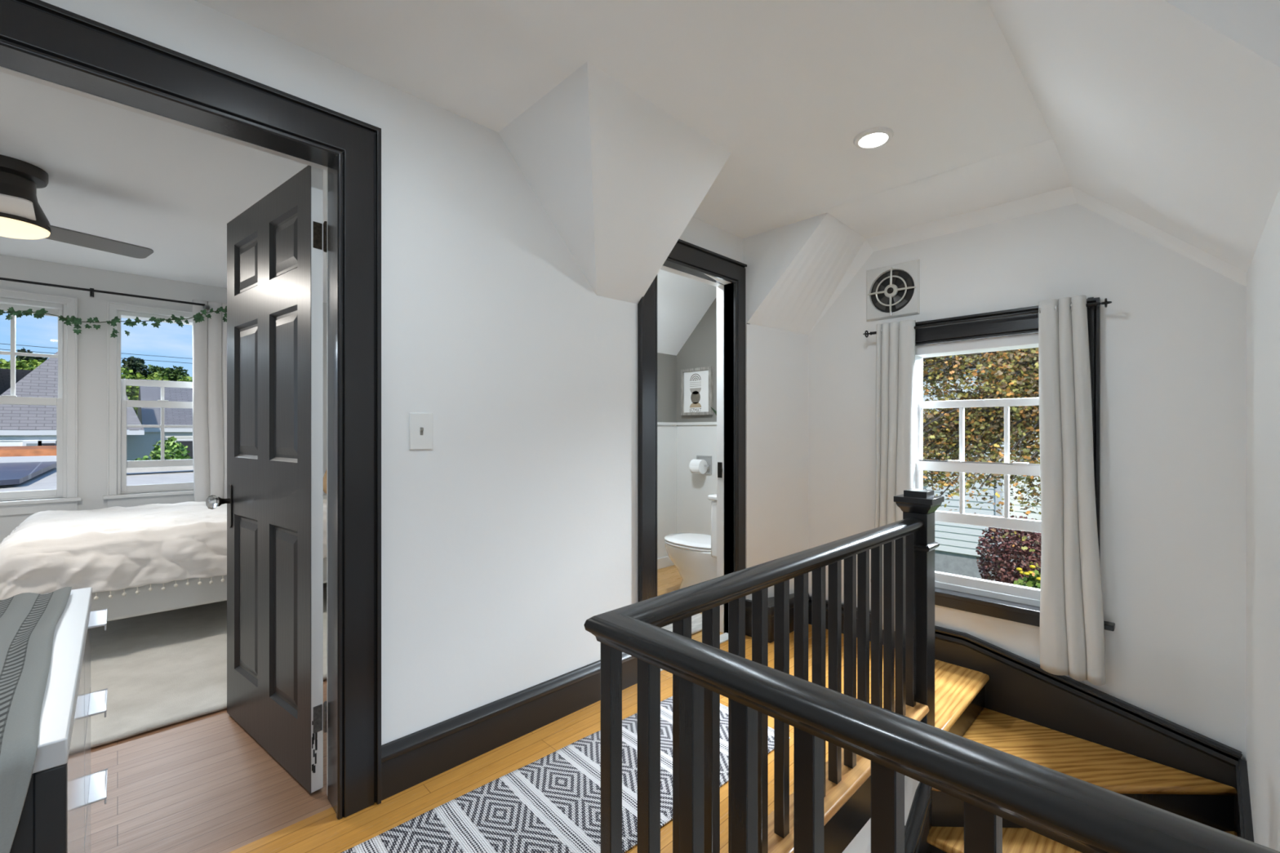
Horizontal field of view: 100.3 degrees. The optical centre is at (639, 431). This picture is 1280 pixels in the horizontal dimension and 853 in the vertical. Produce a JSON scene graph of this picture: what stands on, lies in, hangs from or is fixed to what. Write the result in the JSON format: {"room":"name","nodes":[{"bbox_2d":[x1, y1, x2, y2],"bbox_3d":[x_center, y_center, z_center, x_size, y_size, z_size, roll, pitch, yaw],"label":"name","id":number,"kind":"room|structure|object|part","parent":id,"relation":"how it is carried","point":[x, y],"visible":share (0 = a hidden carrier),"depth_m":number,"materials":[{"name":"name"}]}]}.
{"room":"stair landing","nodes":[
{"label":"stair landing","id":0,"kind":"room"},
{"bbox_2d":[0,71,326,302],"bbox_3d":[-2.803,-1.168,2.365,4.200,0.100,3.482,0,0,-44],"label":"ceiling","id":1,"kind":"structure","parent":0,"point":[173,191],"depth_m":2.38,"materials":[{"name":"white paint"}]},
{"bbox_2d":[0,154,153,258],"bbox_3d":[-2.630,-0.972,2.244,0.877,0.292,0.689,0,0,-44],"label":"ceiling fan","id":2,"kind":"object","parent":1,"relation":"hanging from","point":[22,216],"visible":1,"depth_m":2.25,"materials":[{"name":"black metal"}]},
{"bbox_3d":[-2.497,-0.886,2.084,0.183,0.006,0.275,0,0,-44],"label":"fan blade","id":3,"kind":"part","parent":2,"relation":"part of","materials":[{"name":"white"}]},
{"bbox_3d":[-2.530,-0.878,2.496,0.149,0.027,0.370,0,0,29],"label":"fan blade","id":4,"kind":"part","parent":2,"relation":"part of","materials":[{"name":"grey wood"}]},
{"bbox_2d":[0,254,326,543],"bbox_3d":[-3.897,0.076,3.626,4.300,2.589,0.150,0,0,-44],"label":"wall","id":5,"kind":"structure","parent":0,"point":[92,342],"depth_m":3.67,"materials":[{"name":"white paint"}]},
{"bbox_2d":[0,288,81,515],"bbox_3d":[-4.056,-0.181,3.436,0.647,1.435,0.182,0,0,-44],"label":"window","id":6,"kind":"structure","parent":5,"relation":"attached to","point":[65,493],"depth_m":3.57,"materials":[{"name":"white paint"}]},
{"bbox_3d":[-4.080,-0.497,3.461,0.471,0.648,0.030,0,0,-44],"label":"sash","id":7,"kind":"part","parent":6,"relation":"part of","materials":[{"name":"white paint"}]},
{"bbox_3d":[-4.056,0.106,3.436,0.471,0.658,0.030,0,0,-44],"label":"sash","id":8,"kind":"part","parent":6,"relation":"part of","materials":[{"name":"white paint"}]},
{"bbox_3d":[-4.024,0.491,3.404,0.647,0.090,0.090,0,0,-44],"label":"sill","id":9,"kind":"part","parent":6,"relation":"part of","materials":[{"name":"white paint"}]},
{"bbox_2d":[0,277,209,310],"bbox_3d":[-3.909,-0.942,3.423,1.799,0.075,0.122,0,0,-44],"label":"curtain rod","id":10,"kind":"object","parent":5,"relation":"attached to","point":[91,291],"visible":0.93,"depth_m":3.62,"materials":[{"name":"black metal"}]},
{"bbox_2d":[0,306,226,337],"bbox_3d":[-3.687,-0.803,3.564,1.538,0.339,0.142,0,0,-44],"label":"ivy garland","id":11,"kind":"object","parent":10,"relation":"hanging from","point":[198,317],"visible":0.99,"depth_m":3.65,"materials":[{"name":"green plant"}]},
{"bbox_2d":[191,299,226,502],"bbox_3d":[-3.223,-0.027,4.070,0.288,1.904,0.050,0,0,-44],"label":"curtain","id":12,"kind":"object","parent":10,"relation":"hanging from","point":[209,335],"visible":0.57,"depth_m":4.03,"materials":[{"name":"white fabric"}]},
{"bbox_2d":[102,301,194,507],"bbox_3d":[-3.530,-0.181,3.951,0.624,1.435,0.182,0,0,-44],"label":"window","id":13,"kind":"structure","parent":5,"relation":"attached to","point":[117,403],"depth_m":3.81,"materials":[{"name":"white paint"}]},
{"bbox_3d":[-3.498,0.491,3.918,0.624,0.090,0.090,0,0,-44],"label":"sill","id":14,"kind":"part","parent":13,"relation":"part of","materials":[{"name":"white paint"}]},
{"bbox_3d":[-3.554,-0.055,3.976,0.448,0.641,0.030,0,0,-44],"label":"sash","id":15,"kind":"part","parent":13,"relation":"part of","materials":[{"name":"white paint"}]},
{"bbox_3d":[-3.529,0.106,3.951,0.448,0.658,0.030,0,0,-44],"label":"sash","id":16,"kind":"part","parent":13,"relation":"part of","materials":[{"name":"white paint"}]},
{"bbox_2d":[40,0,753,745],"bbox_3d":[-0.836,-0.024,1.784,6.100,2.389,0.120,0,0,-44],"label":"wall","id":17,"kind":"structure","parent":0,"point":[517,527],"depth_m":1.94,"materials":[{"name":"white paint"}]},
{"bbox_2d":[0,0,381,819],"bbox_3d":[-1.248,0.109,1.371,1.055,2.124,0.165,0,0,-44],"label":"door frame","id":18,"kind":"structure","parent":17,"relation":"attached to","point":[40,39],"depth_m":1.62,"materials":[{"name":"black paint"}]},
{"bbox_2d":[205,165,326,793],"bbox_3d":[-1.365,0.152,1.930,0.874,2.018,0.116,0,0,36],"label":"door","id":19,"kind":"structure","parent":17,"relation":"in","point":[276,246],"depth_m":1.88,"materials":[{"name":"grey paint"}]},
{"bbox_3d":[-1.704,0.283,2.128,0.058,0.058,0.035,0,0,37],"label":"knob","id":20,"kind":"part","parent":19,"relation":"part of","materials":[{"name":"clear glass"}]},
{"bbox_2d":[408,412,432,449],"bbox_3d":[-0.732,0.000,1.792,0.079,0.124,0.014,0,0,-44],"label":"light switch","id":21,"kind":"object","parent":17,"relation":"attached to","point":[420,424],"visible":1,"depth_m":1.79,"materials":[{"name":"white plastic"}]},
{"bbox_2d":[381,652,637,800],"bbox_3d":[-0.412,1.088,2.096,1.155,0.166,0.027,0,0,-44],"label":"baseboard","id":22,"kind":"structure","parent":17,"relation":"attached to","point":[408,761],"depth_m":1.95,"materials":[{"name":"black paint"}]},
{"bbox_2d":[637,239,749,633],"bbox_3d":[0.271,0.105,2.849,0.880,2.132,0.155,0,0,-44],"label":"door frame","id":23,"kind":"structure","parent":17,"relation":"attached to","point":[686,257],"depth_m":2.98,"materials":[{"name":"black paint"}]},
{"bbox_3d":[0.465,0.226,3.110,0.010,0.090,0.033,0,0,-44],"label":"strike plate","id":24,"kind":"part","parent":23,"relation":"part of","materials":[{"name":"grey metal"}]},
{"bbox_2d":[90,564,982,852],"bbox_3d":[-1.349,1.251,2.237,6.000,0.160,5.400,0,0,-44],"label":"floor","id":25,"kind":"structure","parent":0,"point":[203,784],"depth_m":1.75,"materials":[{"name":"brown wood"}]},
{"bbox_2d":[9,586,107,852],"bbox_3d":[-1.091,0.762,0.775,0.444,0.818,0.835,0,0,-44],"label":"dresser","id":26,"kind":"object","parent":25,"relation":"on","point":[55,815],"visible":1,"depth_m":0.74,"materials":[{"name":"white wood"}]},
{"bbox_2d":[0,586,71,852],"bbox_3d":[-1.090,0.603,0.732,0.407,0.532,0.860,0,0,-44],"label":"table runner","id":27,"kind":"object","parent":26,"relation":"on","point":[28,621],"visible":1,"depth_m":0.72,"materials":[{"name":"fabric"}]},
{"bbox_3d":[-0.850,0.745,0.793,0.020,0.712,0.478,0,0,-44],"label":"door","id":28,"kind":"part","parent":26,"relation":"part of","materials":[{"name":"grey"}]},
{"bbox_3d":[-1.135,0.929,1.084,0.020,0.344,0.325,0,0,-44],"label":"drawer","id":29,"kind":"part","parent":26,"relation":"part of","materials":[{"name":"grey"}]},
{"bbox_3d":[-1.135,0.664,1.084,0.020,0.174,0.325,0,0,-44],"label":"drawer","id":30,"kind":"part","parent":26,"relation":"part of","materials":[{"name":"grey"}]},
{"bbox_3d":[-1.135,0.480,1.084,0.020,0.182,0.325,0,0,-44],"label":"drawer","id":31,"kind":"part","parent":26,"relation":"part of","materials":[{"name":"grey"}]},
{"bbox_3d":[-1.161,0.765,1.144,0.030,0.015,0.130,0,0,-44],"label":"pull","id":32,"kind":"part","parent":26,"relation":"part of","materials":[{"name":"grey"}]},
{"bbox_3d":[-1.161,0.586,1.144,0.030,0.015,0.130,0,0,-44],"label":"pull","id":33,"kind":"part","parent":26,"relation":"part of","materials":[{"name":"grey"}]},
{"bbox_3d":[-1.161,0.406,1.144,0.030,0.015,0.130,0,0,-44],"label":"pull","id":34,"kind":"part","parent":26,"relation":"part of","materials":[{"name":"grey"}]},
{"bbox_2d":[90,582,326,747],"bbox_3d":[-2.773,1.159,2.764,3.106,0.017,2.222,0,0,-44],"label":"bedroom rug","id":35,"kind":"object","parent":25,"relation":"on","point":[163,668],"visible":0.2,"depth_m":2.59,"materials":[{"name":"beige carpet"}]},
{"bbox_2d":[90,495,326,621],"bbox_3d":[-2.654,0.671,3.628,2.080,0.961,1.280,0,0,-44],"label":"bed","id":36,"kind":"object","parent":35,"relation":"on","point":[119,606],"visible":0.02,"depth_m":2.84,"materials":[{"name":"grey fabric"}]},
{"bbox_2d":[0,498,326,599],"bbox_3d":[-2.831,0.673,3.384,1.581,0.356,1.325,0,0,-44],"label":"bedspread","id":37,"kind":"object","parent":36,"relation":"on","point":[115,548],"visible":0.62,"depth_m":2.78,"materials":[{"name":"white fabric"}]},
{"bbox_3d":[-2.676,0.844,3.607,2.020,0.245,1.280,0,0,-44],"label":"frame","id":38,"kind":"part","parent":36,"relation":"part of","materials":[{"name":"grey fabric"}]},
{"bbox_2d":[323,470,326,493],"bbox_3d":[-2.171,0.291,3.892,0.211,0.354,0.440,0,0,-44],"label":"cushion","id":39,"kind":"object","parent":36,"relation":"on","point":[325,474],"visible":0.08,"depth_m":3.86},
{"bbox_2d":[341,696,790,852],"bbox_3d":[-0.198,1.165,1.687,1.600,0.008,0.520,0,0,-42],"label":"runner rug","id":40,"kind":"object","parent":25,"relation":"on","point":[551,803],"visible":0.5,"depth_m":1.64,"materials":[{"name":"grey fabric"}]},
{"bbox_2d":[662,613,702,635],"bbox_3d":[0.134,1.161,3.195,0.620,0.015,0.420,0,0,-44],"label":"bath mat","id":41,"kind":"object","parent":25,"relation":"on","point":[696,620],"visible":0.04,"depth_m":3.17,"materials":[{"name":"white fabric"}]},
{"bbox_2d":[664,493,716,589],"bbox_3d":[0.462,0.787,3.625,0.400,0.768,0.687,0,0,-44],"label":"toilet","id":42,"kind":"object","parent":25,"relation":"on","point":[694,555],"visible":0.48,"depth_m":3.52,"materials":[{"name":"white ceramic"}]},
{"bbox_3d":[0.415,0.770,3.673,0.380,0.015,0.550,0,0,-44],"label":"seat","id":43,"kind":"part","parent":42,"relation":"part of","materials":[{"name":"white plastic"}]},
{"bbox_3d":[0.415,0.749,3.673,0.380,0.022,0.550,0,0,-44],"label":"lid","id":44,"kind":"part","parent":42,"relation":"part of","materials":[{"name":"white ceramic"}]},
{"bbox_3d":[0.428,0.975,3.659,0.368,0.392,0.592,0,0,-44],"label":"bowl","id":45,"kind":"part","parent":42,"relation":"part of","materials":[{"name":"white ceramic"}]},
{"bbox_3d":[0.635,0.419,3.448,0.400,0.033,0.192,0,0,-44],"label":"tank lid","id":46,"kind":"part","parent":42,"relation":"part of","materials":[{"name":"white ceramic"}]},
{"bbox_3d":[0.637,0.619,3.446,0.380,0.365,0.175,0,0,-44],"label":"tank","id":47,"kind":"part","parent":42,"relation":"part of","materials":[{"name":"white ceramic"}]},
{"bbox_2d":[660,632,728,671],"bbox_3d":[0.286,1.167,2.833,0.656,0.008,0.070,0,0,-44],"label":"threshold","id":48,"kind":"object","parent":25,"relation":"on","point":[724,637],"visible":0.2,"depth_m":3.00,"materials":[{"name":"stone"}]},
{"bbox_2d":[768,702,928,852],"bbox_3d":[0.750,1.112,1.165,1.618,0.192,0.932,0,0,-44],"label":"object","id":49,"kind":"object","parent":25,"relation":"on","point":[846,803],"visible":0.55,"depth_m":1.54,"materials":[{"name":"brown wood"}]},
{"bbox_2d":[583,488,1279,852],"bbox_3d":[0.802,0.864,1.222,1.670,1.275,0.941,0,0,-44],"label":"stair railing","id":50,"kind":"object","parent":49,"relation":"on","point":[993,784],"visible":1,"depth_m":0.87,"materials":[{"name":"black paint"}]},
{"bbox_3d":[1.068,0.896,2.045,0.090,1.210,0.086,0,0,-44],"label":"newel post","id":51,"kind":"part","parent":50,"relation":"part of","materials":[{"name":"black paint"}]},
{"bbox_2d":[657,297,716,422],"bbox_3d":[0.120,-0.129,3.734,1.874,2.600,1.330,0,0,-44],"label":"wall","id":52,"kind":"structure","parent":0,"point":[700,349],"depth_m":4.58,"materials":[{"name":"grey paint"}]},
{"bbox_2d":[657,422,716,569],"bbox_3d":[0.134,0.548,3.679,1.737,1.251,1.233,0,0,-44],"label":"wainscot","id":53,"kind":"structure","parent":52,"relation":"attached to","point":[683,504],"depth_m":4.58,"materials":[{"name":"white wood"}]},
{"bbox_2d":[696,455,711,475],"bbox_3d":[0.523,0.282,4.464,0.049,0.155,0.160,0,0,-44],"label":"toilet paper holder","id":54,"kind":"object","parent":53,"relation":"attached to","point":[708,459],"visible":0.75,"depth_m":4.45,"materials":[{"name":"silver metal"}]},
{"bbox_2d":[688,459,707,474],"bbox_3d":[0.485,0.295,4.447,0.125,0.120,0.104,0,0,-44],"label":"toilet paper roll","id":55,"kind":"object","parent":54,"relation":"on","point":[695,466],"visible":0.99,"depth_m":4.41,"materials":[{"name":"white paper"}]},
{"bbox_2d":[680,366,713,415],"bbox_3d":[0.482,-0.336,4.536,0.035,0.398,0.326,0,0,-44],"label":"framed print","id":56,"kind":"object","parent":52,"relation":"attached to","point":[696,384],"visible":1,"depth_m":4.52,"materials":[{"name":"white paper"}]},
{"bbox_2d":[657,269,716,355],"bbox_3d":[0.141,-0.919,3.670,1.734,0.500,1.250,0,0,-44],"label":"ceiling","id":57,"kind":"structure","parent":0,"point":[682,302],"depth_m":4.30,"materials":[{"name":"white paint"}]},
{"bbox_2d":[194,0,1279,335],"bbox_3d":[0.165,-0.881,1.254,4.390,0.674,2.078,0,0,-44],"label":"ceiling","id":58,"kind":"structure","parent":0,"point":[628,122],"depth_m":1.71,"materials":[{"name":"white paint"}]},
{"bbox_2d":[853,126,893,149],"bbox_3d":[0.887,-1.111,2.032,0.140,0.014,0.140,0,0,-44],"label":"recessed light","id":59,"kind":"object","parent":58,"relation":"in","point":[875,137],"visible":1,"depth_m":2.02,"materials":[{"name":"white paint"}]},
{"bbox_2d":[745,324,808,599],"bbox_3d":[0.815,0.276,3.189,0.434,1.790,0.180,0,0,-44],"label":"wall","id":60,"kind":"structure","parent":0,"point":[776,360],"depth_m":3.17,"materials":[{"name":"white paint"}]},
{"bbox_2d":[745,592,809,643],"bbox_3d":[0.802,1.071,3.159,0.435,0.200,0.206,0,0,-44],"label":"baseboard","id":61,"kind":"structure","parent":60,"relation":"attached to","point":[771,600],"depth_m":3.05,"materials":[{"name":"black paint"}]},
{"bbox_2d":[842,775,919,852],"bbox_3d":[1.080,2.556,1.477,2.450,2.730,0.918,0,0,-44],"label":"wall","id":62,"kind":"structure","parent":0,"point":[861,842],"depth_m":1.66,"materials":[{"name":"white paint"}]},
{"bbox_2d":[904,782,932,852],"bbox_3d":[0.631,1.597,1.528,1.068,0.787,0.080,0,0,-44],"label":"stair handrail","id":63,"kind":"object","parent":62,"relation":"attached to","point":[913,826],"visible":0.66,"depth_m":1.79,"materials":[{"name":"black paint"}]},
{"bbox_2d":[915,798,931,852],"bbox_3d":[0.619,2.409,1.548,1.288,2.123,0.032,0,0,-44],"label":"baseboard","id":64,"kind":"structure","parent":62,"relation":"attached to","point":[922,846],"depth_m":1.95,"materials":[{"name":"black paint"}]},
{"bbox_2d":[927,660,1238,852],"bbox_3d":[1.086,1.903,1.595,2.214,1.468,1.038,0,0,-44],"label":"staircase","id":65,"kind":"structure","parent":62,"relation":"attached to","point":[960,710],"depth_m":2.10,"materials":[{"name":"brown wood"}]},
{"bbox_2d":[808,203,1245,760],"bbox_3d":[1.684,1.327,2.726,0.160,5.089,2.058,0,0,-44],"label":"wall","id":66,"kind":"structure","parent":0,"point":[1173,326],"depth_m":2.23,"materials":[{"name":"white paint"}]},
{"bbox_2d":[866,258,919,321],"bbox_3d":[1.368,-0.764,2.910,0.034,0.288,0.280,0,0,-44],"label":"exhaust fan","id":67,"kind":"object","parent":66,"relation":"attached to","point":[893,291],"visible":1,"depth_m":2.90,"materials":[{"name":"white plastic"}]},
{"bbox_2d":[867,267,915,314],"bbox_3d":[1.365,-0.764,2.907,0.015,0.253,0.253,0,0,-44],"label":"grille","id":68,"kind":"object","parent":67,"relation":"attached to","point":[891,291],"depth_m":2.90,"materials":[{"name":"grey plastic"}]},
{"bbox_3d":[1.375,-0.765,2.916,0.013,0.208,0.210,0,0,-44],"label":"fan blade","id":69,"kind":"part","parent":67,"relation":"part of","materials":[{"name":"grey plastic"}]},
{"bbox_2d":[862,297,1111,337],"bbox_3d":[1.620,-0.544,2.611,0.093,0.075,1.037,0,0,-44],"label":"curtain rod","id":70,"kind":"object","parent":66,"relation":"attached to","point":[1105,303],"visible":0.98,"depth_m":2.53,"materials":[{"name":"black metal"}]},
{"bbox_2d":[874,320,915,629],"bbox_3d":[1.351,0.244,2.845,0.063,1.642,0.212,0,0,-44],"label":"curtain","id":71,"kind":"object","parent":70,"relation":"hanging from","point":[895,340],"visible":0.61,"depth_m":2.82,"materials":[{"name":"grey fabric"}]},
{"bbox_2d":[1038,294,1105,685],"bbox_3d":[1.868,0.244,2.317,0.063,1.646,0.228,0,0,-44],"label":"curtain","id":72,"kind":"object","parent":70,"relation":"hanging from","point":[1072,627],"visible":1,"depth_m":2.30,"materials":[{"name":"grey fabric"}]},
{"bbox_2d":[912,297,1115,631],"bbox_3d":[1.701,0.161,2.664,0.208,1.467,1.010,0,0,-44],"label":"window","id":73,"kind":"structure","parent":66,"relation":"in","point":[1004,601],"depth_m":2.62,"materials":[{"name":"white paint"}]},
{"bbox_3d":[1.722,0.179,2.685,0.148,1.300,0.710,0,0,-44],"label":"frame","id":74,"kind":"part","parent":73,"relation":"part of","materials":[{"name":"white wood"}]},
{"bbox_3d":[1.706,0.471,2.667,0.032,0.635,0.637,0,0,-44],"label":"sash","id":75,"kind":"part","parent":73,"relation":"part of","materials":[{"name":"white wood"}]},
{"bbox_3d":[1.731,0.159,2.692,0.030,0.640,0.637,0,0,-44],"label":"sash","id":76,"kind":"part","parent":73,"relation":"part of","materials":[{"name":"white wood"}]},
{"bbox_3d":[1.657,0.855,2.621,0.085,0.079,1.010,0,0,-44],"label":"sill","id":77,"kind":"part","parent":73,"relation":"part of","materials":[{"name":"black paint"}]},
{"bbox_2d":[808,595,1242,835],"bbox_3d":[1.641,1.462,2.624,0.044,0.917,1.751,0,0,-44],"label":"baseboard","id":78,"kind":"structure","parent":66,"relation":"attached to","point":[1017,686],"depth_m":2.33,"materials":[{"name":"black paint"}]},
{"bbox_2d":[1245,188,1279,851],"bbox_3d":[0.857,1.327,0.547,4.390,5.089,0.100,0,0,-44],"label":"wall","id":79,"kind":"structure","parent":0,"point":[1263,276],"depth_m":1.56,"materials":[{"name":"white paint"}]},
{"bbox_2d":[1235,758,1253,842],"bbox_3d":[1.500,2.398,1.266,2.114,2.345,0.028,0,0,-44],"label":"baseboard","id":80,"kind":"structure","parent":79,"relation":"attached to","point":[1245,818],"depth_m":1.88,"materials":[{"name":"black paint"}]},
{"label":"outside","id":81,"kind":"structure","parent":0,"visible":0},
{"bbox_3d":[-12.510,3.821,19.937,70.000,0.300,74.000,0,0,-44],"label":"ground","id":82,"kind":"structure","parent":81,"visible":0},
{"bbox_2d":[0,358,44,370],"bbox_3d":[-20.486,0.622,17.804,1.432,6.098,1.608,0,0,-44],"label":"tree","id":83,"kind":"object","parent":82,"relation":"on","point":[30,364],"visible":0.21,"depth_m":17.50,"materials":[{"name":"green plant"}]},
{"bbox_2d":[15,346,48,364],"bbox_3d":[-21.430,0.357,18.878,1.049,6.629,1.580,0,0,-44],"label":"tree","id":84,"kind":"object","parent":82,"relation":"on","point":[21,357],"visible":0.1,"depth_m":18.66,"materials":[{"name":"green plant"}]},
{"bbox_2d":[0,351,144,446],"bbox_3d":[-16.226,0.646,10.237,9.720,6.050,5.470,0,0,-44],"label":"house","id":85,"kind":"structure","parent":82,"relation":"on","point":[20,425],"depth_m":10.79,"materials":[{"name":"blue-grey painted siding"},{"name":"grey shingle"},{"name":"white painted trim"}]},
{"bbox_3d":[-12.010,0.531,10.553,0.150,0.580,0.025,0,0,-44],"label":"pane","id":86,"kind":"part","parent":85,"relation":"part of","materials":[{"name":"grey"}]},
{"bbox_3d":[-11.856,0.531,10.704,0.180,0.580,0.025,0,0,-44],"label":"pane","id":87,"kind":"part","parent":85,"relation":"part of","materials":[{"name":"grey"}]},
{"bbox_2d":[0,445,193,492],"bbox_3d":[-8.783,1.951,5.117,10.600,3.440,5.600,0,0,-44],"label":"roof","id":88,"kind":"structure","parent":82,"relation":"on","point":[46,480],"depth_m":7.76,"materials":[{"name":"white"}]},
{"bbox_2d":[0,461,56,485],"bbox_3d":[-9.812,0.629,3.866,7.380,0.352,4.450,0,0,-44],"label":"solar panel","id":89,"kind":"object","parent":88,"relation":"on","point":[11,473],"visible":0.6,"depth_m":7.11,"materials":[{"name":"blue glass"}]},
{"bbox_2d":[120,366,147,415],"bbox_3d":[-18.522,0.664,19.538,1.472,6.013,1.354,0,0,-44],"label":"tree","id":90,"kind":"object","parent":82,"relation":"on","point":[131,392],"visible":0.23,"depth_m":19.36,"materials":[{"name":"green plant"}]},
{"bbox_2d":[120,355,151,378],"bbox_3d":[-20.347,0.345,21.465,1.155,6.653,1.572,0,0,-18],"label":"tree","id":91,"kind":"object","parent":82,"relation":"on","point":[136,366],"visible":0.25,"depth_m":21.10,"materials":[{"name":"green plant"}]},
{"bbox_2d":[134,455,154,460],"bbox_3d":[-9.121,2.059,9.825,0.752,3.224,0.854,0,0,-44],"label":"bush","id":92,"kind":"object","parent":82,"relation":"on","point":[144,458],"visible":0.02,"depth_m":9.80,"materials":[{"name":"green plant"}]},
{"bbox_2d":[146,371,169,380],"bbox_3d":[-18.215,0.702,20.526,1.500,5.939,1.678,0,0,-44],"label":"tree","id":93,"kind":"object","parent":82,"relation":"on","point":[156,376],"visible":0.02,"depth_m":20.09,"materials":[{"name":"green plant"}]},
{"bbox_2d":[126,379,192,461],"bbox_3d":[-11.610,1.111,17.552,8.050,5.120,5.470,0,0,-44],"label":"house","id":94,"kind":"structure","parent":82,"relation":"on","point":[137,446],"depth_m":13.76,"materials":[{"name":"white plastic"}]},
{"bbox_3d":[-11.659,1.191,13.755,0.670,1.960,0.070,0,0,-44],"label":"sliding door","id":95,"kind":"part","parent":94,"relation":"part of","materials":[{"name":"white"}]},
{"bbox_3d":[-11.611,1.161,13.742,0.500,1.820,0.025,0,0,-44],"label":"pane","id":96,"kind":"part","parent":94,"relation":"part of","materials":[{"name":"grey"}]},
{"bbox_2d":[144,364,190,381],"bbox_3d":[-19.882,0.434,22.426,1.523,6.474,1.406,0,0,-40],"label":"tree","id":97,"kind":"object","parent":82,"relation":"on","point":[174,375],"visible":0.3,"depth_m":22.35,"materials":[{"name":"green plant"}]},
{"bbox_2d":[149,435,191,460],"bbox_3d":[-8.995,1.882,10.213,0.666,3.578,0.862,0,0,-44],"label":"bush","id":98,"kind":"object","parent":82,"relation":"on","point":[171,447],"visible":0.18,"depth_m":10.12,"materials":[{"name":"green plant"}]},
{"bbox_2d":[177,375,192,382],"bbox_3d":[-17.907,0.723,21.674,1.627,5.897,1.626,0,0,-44],"label":"tree","id":99,"kind":"object","parent":82,"relation":"on","point":[189,379],"visible":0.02,"depth_m":21.11,"materials":[{"name":"green plant"}]},
{"bbox_2d":[923,347,1040,586],"bbox_3d":[3.916,0.937,5.991,2.750,5.490,5.209,0,0,-44],"label":"maple tree","id":100,"kind":"object","parent":82,"relation":"on","point":[982,424],"visible":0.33,"depth_m":5.91,"materials":[{"name":"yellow plant"}]},
{"bbox_2d":[923,351,1040,580],"bbox_3d":[8.236,-0.179,15.891,6.800,7.700,7.400,0,0,-44],"label":"house","id":101,"kind":"structure","parent":82,"relation":"on","point":[956,553],"depth_m":12.48,"materials":[{"name":"white plastic"}]},
{"bbox_2d":[975,515,1041,584],"bbox_3d":[6.813,2.600,9.601,1.173,2.141,1.346,0,0,-44],"label":"shrub","id":102,"kind":"object","parent":82,"relation":"on","point":[1002,560],"visible":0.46,"depth_m":9.52,"materials":[{"name":"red plant"}]},
{"bbox_2d":[1013,564,1040,588],"bbox_3d":[6.199,2.832,8.228,1.108,1.678,0.976,0,0,-44],"label":"clump","id":103,"kind":"object","parent":82,"relation":"on","point":[1031,581],"visible":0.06,"depth_m":8.25,"materials":[{"name":"green plant"}]},
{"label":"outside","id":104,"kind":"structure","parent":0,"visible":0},
{"bbox_2d":[0,343,192,363],"bbox_3d":[-16.783,-2.625,17.155,32.001,0.583,0.014,0,0,-44],"label":"utility wire","id":105,"kind":"object","parent":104,"point":[2,344],"visible":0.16,"depth_m":17.31,"materials":[{"name":"black"}]}
]}

